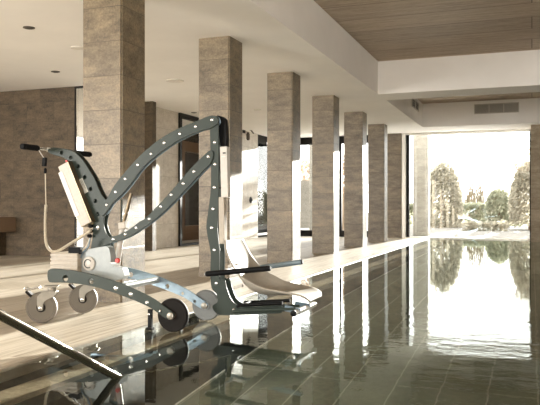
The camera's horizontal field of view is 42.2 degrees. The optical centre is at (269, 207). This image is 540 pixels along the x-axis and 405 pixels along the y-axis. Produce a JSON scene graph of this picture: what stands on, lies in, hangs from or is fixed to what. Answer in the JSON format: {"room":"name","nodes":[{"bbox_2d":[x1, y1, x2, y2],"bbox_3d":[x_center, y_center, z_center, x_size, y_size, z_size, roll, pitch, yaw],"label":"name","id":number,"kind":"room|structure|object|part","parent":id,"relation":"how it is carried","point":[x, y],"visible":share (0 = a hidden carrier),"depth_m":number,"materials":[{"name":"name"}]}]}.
{"room":"indoor swimming pool","nodes":[
{"label":"indoor swimming pool","id":0,"kind":"room"},
{"bbox_2d":[0,86,73,255],"bbox_3d":[-6.415,-0.685,14.545,5.790,3.270,0.250,0,0,21],"label":"wall","id":1,"kind":"structure","parent":0,"point":[44,118],"depth_m":13.74,"materials":[{"name":"stone"}]},
{"bbox_2d":[74,86,82,246],"bbox_3d":[-3.410,-0.685,13.330,0.690,3.270,0.080,0,0,21],"label":"window","id":2,"kind":"structure","parent":1,"relation":"in","point":[75,87],"depth_m":13.41,"materials":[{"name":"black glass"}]},
{"bbox_3d":[-3.438,-0.685,13.341,0.590,3.210,0.020,0,0,21],"label":"pane","id":3,"kind":"part","parent":2,"relation":"part of","materials":[{"name":"clear glass"}]},
{"bbox_2d":[156,107,257,248],"bbox_3d":[-1.846,-0.685,18.895,0.500,3.270,7.000,0,0,21],"label":"wall","id":4,"kind":"structure","parent":0,"point":[166,120],"depth_m":16.94,"materials":[{"name":"stone"}]},
{"bbox_2d":[145,101,155,250],"bbox_3d":[-2.933,-0.685,15.490,0.850,3.270,0.160,0,0,21],"label":"trim","id":5,"kind":"structure","parent":4,"relation":"attached to","point":[150,106],"depth_m":15.31,"materials":[{"name":"stone"}]},
{"bbox_2d":[243,130,253,139],"bbox_3d":[-0.650,-2.201,21.063,0.222,0.380,0.388,0,0,21],"label":"wall lamp","id":6,"kind":"object","parent":4,"relation":"attached to","point":[248,133],"visible":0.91,"depth_m":20.93,"materials":[{"name":"metal"}]},
{"bbox_2d":[258,135,266,236],"bbox_3d":[-0.209,-0.685,22.900,0.160,3.270,1.650,0,0,21],"label":"window","id":7,"kind":"structure","parent":4,"relation":"in","point":[262,140],"depth_m":22.80,"materials":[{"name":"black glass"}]},
{"bbox_2d":[0,236,430,370],"bbox_3d":[-1.707,1.100,9.421,18.200,0.300,28.450,0,0,21],"label":"floor","id":8,"kind":"structure","parent":0,"point":[179,265],"depth_m":8.42,"materials":[{"name":"wood"}]},
{"bbox_2d":[0,217,15,255],"bbox_3d":[-6.567,0.568,14.121,3.003,0.764,0.650,0,0,21],"label":"bench","id":9,"kind":"object","parent":8,"relation":"on","point":[7,224],"visible":1,"depth_m":13.81,"materials":[{"name":"wood"}]},
{"bbox_3d":[-6.567,0.332,14.121,3.003,0.293,0.650,0,0,21],"label":"seat","id":10,"kind":"part","parent":9,"relation":"part of","materials":[{"name":"wood"}]},
{"bbox_2d":[83,0,144,302],"bbox_3d":[-1.614,-0.685,7.266,0.464,3.270,0.460,0,0,21],"label":"column","id":11,"kind":"structure","parent":8,"relation":"on","point":[113,30],"depth_m":7.07,"materials":[{"name":"stone"}]},
{"bbox_2d":[20,115,321,331],"bbox_3d":[-0.770,0.113,5.808,2.467,1.690,1.023,0,0,21],"label":"lift","id":12,"kind":"object","parent":8,"relation":"on","point":[98,266],"visible":1,"depth_m":5.67,"materials":[{"name":"paint"}]},
{"bbox_3d":[-1.703,-0.115,5.926,0.212,0.392,0.005,0,0,21],"label":"panel","id":13,"kind":"part","parent":12,"relation":"part of","materials":[{"name":"white plastic"}]},
{"bbox_3d":[-1.633,-0.076,5.966,0.631,0.885,0.012,0,0,21],"label":"post plate","id":14,"kind":"part","parent":12,"relation":"part of","materials":[{"name":"paint"}]},
{"bbox_3d":[-1.614,-0.076,6.018,0.631,0.885,0.012,0,0,21],"label":"post plate","id":15,"kind":"part","parent":12,"relation":"part of","materials":[{"name":"paint"}]},
{"bbox_3d":[-1.278,0.678,5.547,1.168,0.357,0.014,0,0,21],"label":"plate","id":16,"kind":"part","parent":12,"relation":"part of","materials":[{"name":"paint"}]},
{"bbox_3d":[-1.194,0.021,5.844,0.116,0.293,0.031,0,0,21],"label":"actuator rod","id":17,"kind":"part","parent":12,"relation":"part of","materials":[{"name":"brown metal"}]},
{"bbox_3d":[-0.951,-0.057,5.698,1.084,0.787,0.012,0,0,21],"label":"arm plate","id":18,"kind":"part","parent":12,"relation":"part of","materials":[{"name":"paint"}]},
{"bbox_3d":[-0.923,-0.327,5.687,1.106,0.797,0.012,0,0,21],"label":"arm plate","id":19,"kind":"part","parent":12,"relation":"part of","materials":[{"name":"paint"}]},
{"bbox_3d":[-0.936,-0.057,5.738,1.084,0.787,0.012,0,0,21],"label":"arm plate","id":20,"kind":"part","parent":12,"relation":"part of","materials":[{"name":"metal"}]},
{"bbox_3d":[-0.908,-0.327,5.727,1.106,0.797,0.012,0,0,21],"label":"arm plate","id":21,"kind":"part","parent":12,"relation":"part of","materials":[{"name":"metal"}]},
{"bbox_3d":[-1.072,0.678,6.099,1.168,0.357,0.014,0,0,21],"label":"plate","id":22,"kind":"part","parent":12,"relation":"part of","materials":[{"name":"metal"}]},
{"bbox_3d":[-0.371,0.102,5.509,0.049,0.368,0.060,0,0,21],"label":"mast rail","id":23,"kind":"part","parent":12,"relation":"part of","materials":[{"name":"beige plastic"}]},
{"bbox_3d":[-0.241,0.475,5.226,0.518,0.100,0.041,0,0,21],"label":"armrest","id":24,"kind":"part","parent":12,"relation":"part of","materials":[{"name":"black plastic"}]},
{"bbox_3d":[-0.203,0.060,5.431,0.640,1.570,0.012,0,0,21],"label":"mast plate","id":25,"kind":"part","parent":12,"relation":"part of","materials":[{"name":"paint"}]},
{"bbox_3d":[-0.168,0.060,5.525,0.640,1.570,0.012,0,0,21],"label":"mast plate","id":26,"kind":"part","parent":12,"relation":"part of","materials":[{"name":"paint"}]},
{"bbox_3d":[-0.076,0.730,5.292,0.364,0.061,0.026,0,0,21],"label":"seat rail","id":27,"kind":"part","parent":12,"relation":"part of","materials":[{"name":"black metal"}]},
{"bbox_3d":[-0.046,0.776,5.302,0.514,0.074,0.026,0,0,21],"label":"seat rail","id":28,"kind":"part","parent":12,"relation":"part of","materials":[{"name":"metal"}]},
{"bbox_3d":[-0.026,0.747,5.562,0.393,0.061,0.026,0,0,21],"label":"seat rail","id":29,"kind":"part","parent":12,"relation":"part of","materials":[{"name":"black metal"}]},
{"bbox_3d":[-0.046,0.483,5.687,0.648,0.138,0.041,0,0,21],"label":"armrest","id":30,"kind":"part","parent":12,"relation":"part of","materials":[{"name":"metal"}]},
{"bbox_2d":[199,36,241,277],"bbox_3d":[-0.685,-0.685,9.749,0.464,3.270,0.460,0,0,21],"label":"column","id":31,"kind":"structure","parent":8,"relation":"on","point":[220,58],"depth_m":9.58,"materials":[{"name":"stone"}]},
{"bbox_2d":[0,239,441,396],"bbox_3d":[1.577,0.962,11.998,0.405,0.001,20.780,0,0,21],"label":"pool edge","id":32,"kind":"object","parent":8,"relation":"in","point":[22,376],"visible":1,"depth_m":4.95,"materials":[{"name":"beige stone"}]},
{"bbox_2d":[267,71,299,262],"bbox_3d":[0.244,-0.685,12.232,0.464,3.270,0.460,0,0,21],"label":"column","id":33,"kind":"structure","parent":8,"relation":"on","point":[283,88],"depth_m":12.03,"materials":[{"name":"stone"}]},
{"bbox_2d":[300,137,311,235],"bbox_3d":[1.237,-0.685,23.240,2.230,3.270,0.120,0,0,21],"label":"window","id":34,"kind":"structure","parent":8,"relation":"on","point":[307,140],"depth_m":23.18,"materials":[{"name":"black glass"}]},
{"bbox_2d":[312,95,338,253],"bbox_3d":[1.173,-0.685,14.715,0.464,3.270,0.460,0,0,21],"label":"column","id":35,"kind":"structure","parent":8,"relation":"on","point":[325,108],"depth_m":14.50,"materials":[{"name":"stone"}]},
{"bbox_2d":[339,135,367,236],"bbox_3d":[3.021,-0.685,22.573,1.580,3.270,0.120,0,0,21],"label":"window","id":36,"kind":"structure","parent":8,"relation":"on","point":[341,138],"depth_m":22.78,"materials":[{"name":"black metal"}]},
{"bbox_2d":[344,111,366,246],"bbox_3d":[2.102,-0.685,17.198,0.464,3.270,0.460,0,0,21],"label":"column","id":37,"kind":"structure","parent":8,"relation":"on","point":[355,123],"depth_m":16.99,"materials":[{"name":"stone"}]},
{"bbox_2d":[368,124,386,241],"bbox_3d":[3.030,-0.685,19.681,0.464,3.270,0.460,0,0,21],"label":"column","id":38,"kind":"structure","parent":8,"relation":"on","point":[377,133],"depth_m":19.47,"materials":[{"name":"stone"}]},
{"bbox_2d":[387,133,401,237],"bbox_3d":[3.959,-0.685,22.164,0.464,3.270,0.460,0,0,21],"label":"column","id":39,"kind":"structure","parent":8,"relation":"on","point":[394,141],"depth_m":21.94,"materials":[{"name":"stone"}]},
{"bbox_2d":[0,0,539,137],"bbox_3d":[-1.596,-2.770,9.432,18.400,0.900,28.950,0,0,21],"label":"ceiling","id":40,"kind":"structure","parent":0,"point":[299,37],"depth_m":12.03,"materials":[{"name":"white paint"}]},
{"bbox_2d":[23,26,34,29],"bbox_3d":[-3.106,-2.312,9.022,0.150,0.016,0.150,0,0,21],"label":"recessed light","id":41,"kind":"object","parent":40,"relation":"in","point":[24,27],"visible":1,"depth_m":8.99,"materials":[{"name":"metal"}]},
{"bbox_2d":[71,46,82,49],"bbox_3d":[-2.784,-2.311,10.150,0.200,0.018,0.200,0,0,21],"label":"ceiling speaker","id":42,"kind":"object","parent":40,"relation":"attached to","point":[72,47],"visible":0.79,"depth_m":10.09,"materials":[{"name":"metal"}]},
{"bbox_2d":[166,79,183,82],"bbox_3d":[-1.735,-2.311,12.787,0.320,0.018,0.320,0,0,21],"label":"ceiling speaker","id":43,"kind":"object","parent":40,"relation":"attached to","point":[167,80],"visible":1,"depth_m":12.72,"materials":[{"name":"metal"}]},
{"bbox_2d":[167,80,182,82],"bbox_3d":[-1.735,-2.304,12.787,0.292,0.003,0.292,0,0,21],"label":"grille","id":44,"kind":"object","parent":43,"relation":"attached to","point":[172,81],"depth_m":12.79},
{"bbox_2d":[412,99,418,111],"bbox_3d":[3.922,-2.770,18.872,0.020,0.240,1.140,0,0,21],"label":"ceiling vent","id":45,"kind":"object","parent":40,"relation":"in","point":[415,104],"visible":0.92,"depth_m":18.86,"materials":[{"name":"metal"}]},
{"bbox_2d":[314,0,539,60],"bbox_3d":[1.530,-3.070,4.019,5.950,0.160,19.800,0,0,21],"label":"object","id":46,"kind":"structure","parent":40,"relation":"attached to","point":[389,30],"depth_m":11.44,"materials":[{"name":"brown wood"}]},
{"bbox_2d":[417,92,539,103],"bbox_3d":[6.243,-3.070,16.616,5.950,0.160,5.400,0,0,21],"label":"trim","id":47,"kind":"structure","parent":40,"relation":"attached to","point":[529,94],"depth_m":19.02,"materials":[{"name":"brown wood"}]},
{"bbox_2d":[474,102,518,113],"bbox_3d":[6.296,-2.760,19.468,1.190,0.280,0.020,0,0,21],"label":"ceiling vent","id":48,"kind":"object","parent":40,"relation":"in","point":[512,107],"visible":1,"depth_m":19.47,"materials":[{"name":"metal"}]},
{"bbox_2d":[531,125,539,241],"bbox_3d":[9.565,-0.535,19.617,4.230,3.570,1.450,0,0,21],"label":"wall","id":49,"kind":"structure","parent":0,"point":[535,129],"depth_m":19.63,"materials":[{"name":"stone"}]},
{"bbox_2d":[402,129,530,239],"bbox_3d":[5.958,-0.680,21.420,3.810,3.320,0.340,0,0,21],"label":"window","id":50,"kind":"structure","parent":49,"relation":"in","point":[405,136],"depth_m":21.91,"materials":[{"name":"black metal"}]},
{"bbox_3d":[4.236,2.360,11.094,5.240,0.100,20.950,0,0,21],"label":"trim","id":51,"kind":"structure","parent":0,"visible":0},
{"bbox_2d":[0,309,122,378],"bbox_3d":[-0.900,1.177,3.872,0.120,2.258,3.343,0,0,21],"label":"handrail","id":52,"kind":"object","parent":51,"relation":"on","point":[5,317],"visible":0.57,"depth_m":3.42,"materials":[{"name":"metal"}]},
{"bbox_3d":[-2.394,-0.685,19.714,1.100,3.270,5.150,0,0,21],"label":"wall","id":53,"kind":"structure","parent":0,"visible":0},
{"bbox_2d":[178,113,198,245],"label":"door","id":54,"kind":"structure","parent":53,"relation":"in","point":[188,148],"depth_m":20.43,"materials":[{"name":"brown wood"}]},
{"bbox_3d":[-2.216,-2.120,20.990,0.020,0.401,2.234,0,0,21],"label":"pane","id":55,"kind":"part","parent":54,"relation":"part of","materials":[{"name":"clear glass"}]},
{"bbox_3d":[-2.204,-0.551,21.020,0.020,2.176,1.569,0,0,21],"label":"pane","id":56,"kind":"part","parent":54,"relation":"part of","materials":[{"name":"clear glass"}]},
{"label":"outside","id":57,"kind":"structure","parent":0,"visible":0},
{"bbox_2d":[77,222,529,238],"bbox_3d":[-2.931,1.150,6.435,70.000,0.300,70.000,0,0,21],"label":"ground","id":58,"kind":"structure","parent":57,"point":[514,232],"depth_m":26.92,"materials":[{"name":"beige stone"}]},
{"bbox_2d":[300,180,308,227],"bbox_3d":[-0.133,-0.175,35.604,4.800,2.350,0.600,0,0,21],"label":"wall","id":59,"kind":"structure","parent":58,"relation":"on","point":[304,184],"depth_m":34.59,"materials":[{"name":"beige stone"}]},
{"bbox_2d":[300,159,308,179],"bbox_3d":[1.822,-0.827,37.748,2.504,3.671,2.501,0,0,21],"label":"leafy tree","id":60,"kind":"object","parent":58,"relation":"on","point":[303,167],"visible":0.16,"depth_m":37.22,"materials":[{"name":"green plant"}]},
{"bbox_2d":[309,145,311,229],"bbox_3d":[1.838,-1.275,28.407,0.378,4.550,0.500,0,0,21],"label":"stone pier","id":61,"kind":"structure","parent":58,"relation":"on","point":[310,146],"depth_m":28.21,"materials":[{"name":"beige stone"}]},
{"bbox_2d":[342,152,343,229],"bbox_3d":[3.144,-0.735,30.872,2.095,3.486,2.075,0,0,21],"label":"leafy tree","id":62,"kind":"object","parent":58,"relation":"on","point":[342,152],"visible":0.06,"depth_m":30.71,"materials":[{"name":"green plant"}]},
{"bbox_3d":[3.144,-1.366,30.872,2.095,2.224,2.075,0,0,21],"label":"crown","id":63,"kind":"part","parent":62,"relation":"part of","materials":[{"name":"white plant"}]},
{"bbox_2d":[413,135,429,235],"bbox_3d":[5.416,-1.625,24.986,0.523,5.250,0.600,0,0,21],"label":"stone pier","id":64,"kind":"structure","parent":58,"relation":"on","point":[421,143],"depth_m":24.72,"materials":[{"name":"beige stone"}]},
{"bbox_2d":[430,160,463,227],"bbox_3d":[8.639,-0.523,35.206,2.266,3.747,2.218,0,0,21],"label":"tree","id":65,"kind":"object","parent":58,"relation":"on","point":[444,182],"visible":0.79,"depth_m":34.53,"materials":[{"name":"green plant"}]},
{"bbox_2d":[461,219,509,230],"bbox_3d":[9.244,0.769,30.060,1.997,0.570,0.918,0,0,21],"label":"hedge","id":66,"kind":"object","parent":58,"relation":"on","point":[501,226],"visible":0.98,"depth_m":29.79,"materials":[{"name":"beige plant"}]},
{"bbox_2d":[483,188,512,224],"bbox_3d":[11.828,-0.012,36.144,1.581,2.071,1.583,0,0,21],"label":"tree","id":67,"kind":"object","parent":58,"relation":"on","point":[497,197],"visible":0.85,"depth_m":35.71,"materials":[{"name":"green plant"}]},
{"bbox_2d":[498,132,529,229],"bbox_3d":[11.743,-1.569,30.846,3.142,5.167,2.234,0,0,-1],"label":"leafy tree","id":68,"kind":"object","parent":58,"relation":"on","point":[518,200],"visible":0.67,"depth_m":30.58,"materials":[{"name":"green plant"}]},
{"bbox_3d":[11.717,-2.894,30.902,3.167,2.516,2.389,0,0,21],"label":"crown","id":69,"kind":"part","parent":68,"relation":"part of","materials":[{"name":"beige plant"}]},
{"bbox_3d":[11.576,-0.661,30.912,2.091,2.937,2.072,0,0,21],"label":"crown","id":70,"kind":"part","parent":68,"relation":"part of","materials":[{"name":"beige plant"}]},
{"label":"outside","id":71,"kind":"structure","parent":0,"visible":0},
{"bbox_2d":[77,212,526,225],"bbox_3d":[31.536,1.180,84.294,180.000,0.340,100.000,0,0,21],"label":"ground","id":72,"kind":"structure","parent":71,"point":[367,212],"depth_m":58.92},
{"bbox_2d":[461,184,476,218],"bbox_3d":[12.118,-0.252,43.006,1.501,2.423,1.001,0,0,21],"label":"clump","id":73,"kind":"object","parent":72,"relation":"on","point":[468,199],"visible":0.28,"depth_m":42.88,"materials":[{"name":"plant"}]},
{"bbox_2d":[410,201,529,225],"bbox_3d":[12.623,0.350,38.776,12.062,1.506,1.750,0,0,21],"label":"hedge","id":74,"kind":"object","parent":72,"relation":"on","point":[479,206],"visible":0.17,"depth_m":38.63,"materials":[{"name":"green plant"}]},
{"bbox_2d":[467,177,495,220],"bbox_3d":[12.119,-0.423,40.162,1.606,2.759,1.111,0,0,21],"label":"clump","id":75,"kind":"object","parent":72,"relation":"on","point":[480,198],"visible":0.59,"depth_m":40.22,"materials":[{"name":"plant"}]},
{"bbox_3d":[4.218,1.640,11.047,5.280,1.340,21.050,0,0,21],"label":"trim","id":76,"kind":"structure","parent":0,"visible":0},
{"bbox_2d":[0,239,539,404],"bbox_3d":[4.166,0.962,11.029,5.125,0.001,20.780,0,0,21],"label":"water","id":77,"kind":"object","parent":76,"relation":"in","point":[444,321],"visible":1,"depth_m":4.68,"materials":[{"name":"clear liquid"}]}
]}

